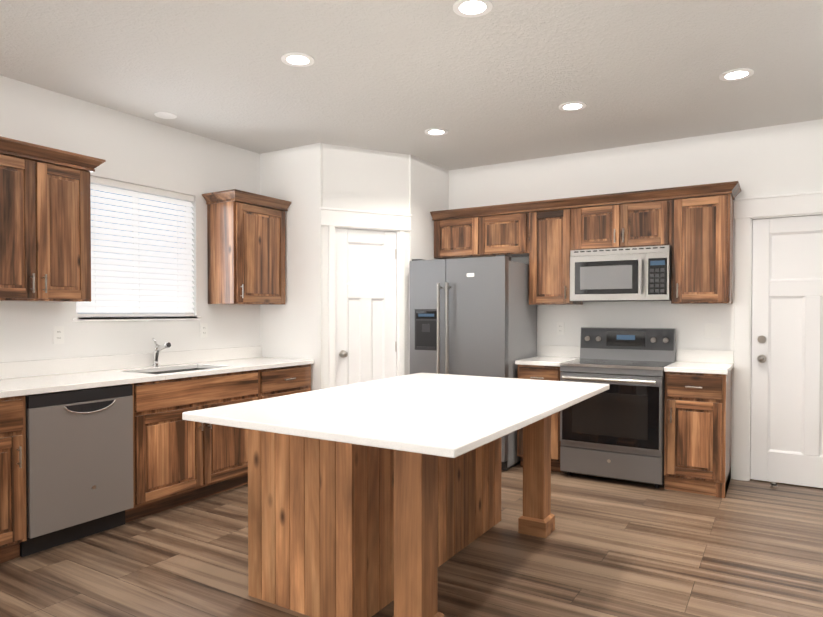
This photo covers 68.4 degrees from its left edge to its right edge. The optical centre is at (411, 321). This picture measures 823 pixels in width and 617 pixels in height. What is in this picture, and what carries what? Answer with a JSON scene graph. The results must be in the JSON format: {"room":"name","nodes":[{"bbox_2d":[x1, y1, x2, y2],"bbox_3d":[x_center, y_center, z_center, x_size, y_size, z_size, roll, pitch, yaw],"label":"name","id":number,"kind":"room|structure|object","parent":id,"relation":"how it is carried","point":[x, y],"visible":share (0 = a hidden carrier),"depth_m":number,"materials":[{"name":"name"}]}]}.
{"room":"kitchen","nodes":[
{"label":"kitchen","id":0,"kind":"room"},
{"bbox_2d":[0,75,260,362],"bbox_3d":[-3.277,-0.089,2.449,0.120,2.740,10.280,1,1,31],"label":"wall","id":1,"kind":"structure","parent":0,"point":[129,148],"depth_m":4.35,"materials":[{"name":"white paint"}]},
{"bbox_2d":[0,136,105,301],"bbox_3d":[-2.285,-0.566,3.577,0.382,0.889,0.778,1,1,31],"label":"upper cabinet","id":2,"kind":"object","parent":1,"relation":"attached to","point":[45,227],"visible":1,"depth_m":3.54,"materials":[{"name":"brown wood"}]},
{"bbox_2d":[53,326,63,343],"bbox_3d":[-2.292,0.089,3.936,0.007,0.115,0.070,1,1,31],"label":"electrical outlet","id":3,"kind":"object","parent":1,"relation":"attached to","point":[58,334],"visible":1,"depth_m":3.93,"materials":[{"name":"white plastic"}]},
{"bbox_2d":[0,346,261,378],"bbox_3d":[-2.285,0.294,3.937,0.019,0.100,3.564,1,1,31],"label":"backsplash","id":4,"kind":"structure","parent":1,"relation":"attached to","point":[19,369],"depth_m":4.26,"materials":[{"name":"white stone"}]},
{"bbox_2d":[76,183,190,316],"bbox_3d":[-2.052,-0.507,4.489,0.045,0.985,0.970,1,1,31],"label":"window","id":5,"kind":"structure","parent":1,"relation":"in","point":[136,243],"depth_m":4.48,"materials":[{"name":"white glass"}]},
{"bbox_2d":[76,176,193,316],"bbox_3d":[-2.002,-0.518,4.459,0.050,0.959,0.958,1,1,31],"label":"window blinds","id":6,"kind":"object","parent":5,"relation":"attached to","point":[119,295],"visible":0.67,"depth_m":4.46,"materials":[{"name":"white plastic"}]},
{"bbox_2d":[72,316,200,321],"bbox_3d":[-1.999,-0.019,4.465,0.074,0.030,1.030,1,1,31],"label":"window sill","id":7,"kind":"structure","parent":1,"relation":"attached to","point":[89,319],"depth_m":4.38,"materials":[{"name":"white"}]},
{"bbox_2d":[200,323,207,337],"bbox_3d":[-1.687,0.074,4.926,0.007,0.115,0.070,1,1,31],"label":"electrical outlet","id":8,"kind":"object","parent":1,"relation":"attached to","point":[203,330],"visible":1,"depth_m":4.92,"materials":[{"name":"white plastic"}]},
{"bbox_2d":[202,189,290,304],"bbox_3d":[-1.367,-0.588,5.077,0.382,0.889,0.639,1,1,31],"label":"upper cabinet","id":9,"kind":"object","parent":1,"relation":"attached to","point":[246,245],"visible":1,"depth_m":4.92,"materials":[{"name":"brown wood"}]},
{"bbox_2d":[260,142,448,390],"bbox_3d":[-0.495,-0.139,5.782,1.148,2.740,1.450,1,1,31],"label":"wall","id":10,"kind":"structure","parent":0,"point":[308,181],"depth_m":5.26,"materials":[{"name":"white paint"}]},
{"bbox_2d":[335,228,396,386],"bbox_3d":[-0.402,0.214,5.344,0.341,2.030,0.510,1,1,31],"label":"pantry door","id":11,"kind":"structure","parent":10,"relation":"in","point":[365,305],"depth_m":5.32,"materials":[{"name":"white wood"}]},
{"bbox_2d":[320,207,411,387],"bbox_3d":[-0.407,0.138,5.337,0.861,2.198,0.132,0,1,-27],"label":"door frame","id":12,"kind":"structure","parent":10,"relation":"attached to","point":[332,219],"depth_m":5.28,"materials":[{"name":"white wood"}]},
{"bbox_2d":[0,463,822,616],"bbox_3d":[-0.477,1.353,0.993,6.440,0.100,10.680,1,1,31],"label":"floor","id":13,"kind":"structure","parent":0,"point":[608,547],"depth_m":3.19,"materials":[{"name":"brown wood"}]},
{"bbox_2d":[0,396,26,562],"bbox_3d":[-2.455,0.831,3.095,0.617,0.880,0.635,1,1,31],"label":"base cabinet","id":14,"kind":"object","parent":13,"relation":"on","point":[13,520],"visible":0.98,"depth_m":3.13,"materials":[{"name":"brown wood"}]},
{"bbox_2d":[20,384,133,556],"bbox_3d":[-2.113,0.825,3.615,0.604,0.877,0.602,1,1,31],"label":"dishwasher","id":15,"kind":"object","parent":13,"relation":"on","point":[79,463],"visible":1,"depth_m":3.43,"materials":[{"name":"grey metal"}]},
{"bbox_2d":[201,364,310,483],"bbox_3d":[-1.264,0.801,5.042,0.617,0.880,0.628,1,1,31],"label":"base cabinet","id":16,"kind":"object","parent":13,"relation":"on","point":[224,449],"depth_m":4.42,"materials":[{"name":"brown wood"}]},
{"bbox_2d":[0,357,313,397],"bbox_3d":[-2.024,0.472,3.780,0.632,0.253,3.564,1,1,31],"label":"countertop","id":17,"kind":"structure","parent":16,"relation":"on","point":[14,387],"depth_m":3.92,"materials":[{"name":"white stone"}]},
{"bbox_2d":[152,338,170,366],"bbox_3d":[-1.832,0.228,4.431,0.194,0.216,0.054,1,1,31],"label":"faucet","id":18,"kind":"object","parent":17,"relation":"on","point":[158,349],"visible":0.96,"depth_m":4.44,"materials":[{"name":"silver metal"}]},
{"bbox_2d":[147,368,203,373],"bbox_3d":[-1.665,0.482,4.332,0.439,0.218,0.684,1,1,31],"label":"sink basin","id":19,"kind":"object","parent":17,"relation":"in","point":[165,370],"depth_m":4.50,"materials":[{"name":"silver metal"}]},
{"bbox_2d":[248,415,554,616],"bbox_3d":[0.055,0.835,3.239,0.945,0.868,1.580,1,1,31],"label":"kitchen island","id":20,"kind":"object","parent":13,"relation":"on","point":[338,529],"visible":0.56,"depth_m":2.65,"materials":[{"name":"brown wood"}]},
{"bbox_2d":[182,373,608,457],"bbox_3d":[0.098,0.388,3.030,1.280,0.032,1.960,1,1,31],"label":"island countertop","id":21,"kind":"structure","parent":20,"relation":"on","point":[449,415],"depth_m":2.57,"materials":[{"name":"white stone"}]},
{"bbox_2d":[410,254,536,469],"bbox_3d":[0.554,0.340,5.471,0.910,1.790,0.838,1,1,31],"label":"refrigerator","id":22,"kind":"object","parent":13,"relation":"on","point":[476,316],"visible":0.69,"depth_m":5.14,"materials":[{"name":"grey metal"}]},
{"bbox_2d":[517,365,564,472],"bbox_3d":[1.193,0.799,5.229,0.380,0.881,0.650,1,1,31],"label":"base cabinet","id":23,"kind":"object","parent":13,"relation":"on","point":[536,372],"visible":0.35,"depth_m":4.95,"materials":[{"name":"brown wood"}]},
{"bbox_2d":[515,356,579,366],"bbox_3d":[1.195,0.341,5.231,0.386,0.034,0.632,1,1,31],"label":"countertop","id":24,"kind":"structure","parent":23,"relation":"on","point":[546,361],"depth_m":5.06,"materials":[{"name":"white stone"}]},
{"bbox_2d":[560,327,675,487],"bbox_3d":[1.656,0.652,4.876,0.773,1.185,0.701,1,1,31],"label":"range oven","id":25,"kind":"object","parent":13,"relation":"on","point":[615,430],"visible":0.98,"depth_m":4.67,"materials":[{"name":"grey metal"}]},
{"bbox_2d":[664,370,731,497],"bbox_3d":[2.189,0.808,4.620,0.405,0.881,0.650,1,1,31],"label":"base cabinet","id":26,"kind":"object","parent":13,"relation":"on","point":[697,428],"visible":1,"depth_m":4.38,"materials":[{"name":"brown wood"}]},
{"bbox_2d":[664,361,733,374],"bbox_3d":[2.199,0.350,4.617,0.417,0.034,0.632,1,1,31],"label":"countertop","id":27,"kind":"structure","parent":26,"relation":"on","point":[703,367],"depth_m":4.43,"materials":[{"name":"white stone"}]},
{"bbox_2d":[770,482,776,486],"bbox_3d":[2.741,1.234,4.585,0.048,0.030,0.048,1,1,31],"label":"door stop","id":28,"kind":"object","parent":13,"relation":"on","point":[773,484],"visible":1,"depth_m":4.57,"materials":[{"name":"grey metal"}]},
{"bbox_2d":[0,0,822,169],"bbox_3d":[-0.581,-1.484,0.779,6.440,0.100,10.280,1,1,31],"label":"ceiling","id":29,"kind":"structure","parent":0,"point":[501,81],"depth_m":3.54,"materials":[{"name":"white paint"}]},
{"bbox_2d":[154,112,176,118],"bbox_3d":[-1.773,-1.485,4.369,0.150,0.006,0.150,1,1,31],"label":"recessed light","id":30,"kind":"object","parent":29,"relation":"in","point":[165,115],"visible":0.92,"depth_m":4.36,"materials":[{"name":"white plastic"}]},
{"bbox_2d":[281,52,313,66],"bbox_3d":[-0.639,-1.470,3.406,0.184,0.006,0.184,1,1,31],"label":"recessed light","id":31,"kind":"object","parent":29,"relation":"in","point":[296,59],"visible":1,"depth_m":3.40,"materials":[{"name":"white"}]},
{"bbox_2d":[425,128,447,135],"bbox_3d":[0.196,-1.490,4.771,0.184,0.006,0.184,1,1,31],"label":"recessed light","id":32,"kind":"object","parent":29,"relation":"in","point":[436,131],"visible":1,"depth_m":4.75,"materials":[{"name":"white plastic"}]},
{"bbox_2d":[453,0,492,17],"bbox_3d":[0.284,-1.461,2.817,0.184,0.006,0.184,1,1,31],"label":"recessed light","id":33,"kind":"object","parent":29,"relation":"in","point":[470,8],"visible":1,"depth_m":2.82,"materials":[{"name":"white"}]},
{"bbox_2d":[559,101,585,110],"bbox_3d":[1.110,-1.482,4.176,0.184,0.006,0.184,1,1,31],"label":"recessed light","id":34,"kind":"object","parent":29,"relation":"in","point":[573,106],"visible":0.98,"depth_m":4.17,"materials":[{"name":"white plastic"}]},
{"bbox_2d":[719,68,753,80],"bbox_3d":[1.942,-1.473,3.620,0.184,0.006,0.184,1,1,31],"label":"recessed light","id":35,"kind":"object","parent":29,"relation":"in","point":[737,74],"visible":1,"depth_m":3.61,"materials":[{"name":"white"}]},
{"bbox_2d":[449,119,822,478],"bbox_3d":[2.070,-0.130,5.134,6.440,2.740,0.120,1,1,31],"label":"wall","id":36,"kind":"structure","parent":0,"point":[775,160],"depth_m":5.05,"materials":[{"name":"white paint"}]},
{"bbox_2d":[431,206,485,258],"bbox_3d":[0.521,-0.818,5.805,0.541,0.422,0.327,1,1,31],"label":"upper cabinet","id":37,"kind":"object","parent":36,"relation":"attached to","point":[458,233],"depth_m":5.65,"materials":[{"name":"brown wood"}]},
{"bbox_2d":[486,202,529,256],"bbox_3d":[0.877,-0.815,5.588,0.541,0.422,0.327,1,1,31],"label":"upper cabinet","id":38,"kind":"object","parent":36,"relation":"attached to","point":[507,226],"depth_m":5.41,"materials":[{"name":"brown wood"}]},
{"bbox_2d":[526,197,582,304],"bbox_3d":[1.274,-0.585,5.348,0.390,0.874,0.327,1,1,31],"label":"upper cabinet","id":39,"kind":"object","parent":36,"relation":"attached to","point":[551,222],"depth_m":5.21,"materials":[{"name":"brown wood"}]},
{"bbox_2d":[540,345,579,356],"bbox_3d":[1.355,0.270,5.492,0.386,0.100,0.019,1,1,31],"label":"backsplash","id":40,"kind":"structure","parent":36,"relation":"attached to","point":[559,351],"depth_m":5.49,"materials":[{"name":"white stone"}]},
{"bbox_2d":[557,322,564,334],"bbox_3d":[1.353,0.065,5.498,0.070,0.115,0.007,1,1,31],"label":"electrical outlet","id":41,"kind":"object","parent":36,"relation":"attached to","point":[560,328],"visible":1,"depth_m":5.50,"materials":[{"name":"white plastic"}]},
{"bbox_2d":[574,189,673,249],"bbox_3d":[1.771,-0.806,5.041,0.775,0.424,0.327,1,1,31],"label":"upper cabinet","id":42,"kind":"object","parent":36,"relation":"attached to","point":[615,220],"depth_m":4.88,"materials":[{"name":"brown wood"}]},
{"bbox_2d":[570,245,671,301],"bbox_3d":[1.738,-0.379,4.995,0.767,0.422,0.448,1,1,31],"label":"microwave","id":43,"kind":"object","parent":42,"relation":"attached to","point":[622,274],"visible":1,"depth_m":4.83,"materials":[{"name":"grey metal"}]},
{"bbox_2d":[671,181,733,303],"bbox_3d":[2.274,-0.576,4.736,0.405,0.874,0.327,1,1,31],"label":"upper cabinet","id":44,"kind":"object","parent":36,"relation":"attached to","point":[692,226],"depth_m":4.59,"materials":[{"name":"brown wood"}]},
{"bbox_2d":[676,349,733,362],"bbox_3d":[2.359,0.279,4.878,0.417,0.100,0.019,1,1,31],"label":"backsplash","id":45,"kind":"structure","parent":36,"relation":"attached to","point":[709,356],"depth_m":4.87,"materials":[{"name":"white stone"}]},
{"bbox_2d":[733,191,822,480],"bbox_3d":[3.008,0.145,4.545,1.070,2.208,0.152,1,1,31],"label":"door frame","id":46,"kind":"structure","parent":36,"relation":"attached to","point":[748,211],"depth_m":4.72,"materials":[{"name":"white wood"}]},
{"bbox_2d":[750,215,822,487],"bbox_3d":[2.986,0.227,4.507,0.798,2.030,0.118,1,1,31],"label":"door","id":47,"kind":"structure","parent":36,"relation":"in","point":[787,366],"depth_m":4.62,"materials":[{"name":"white wood"}]}
]}

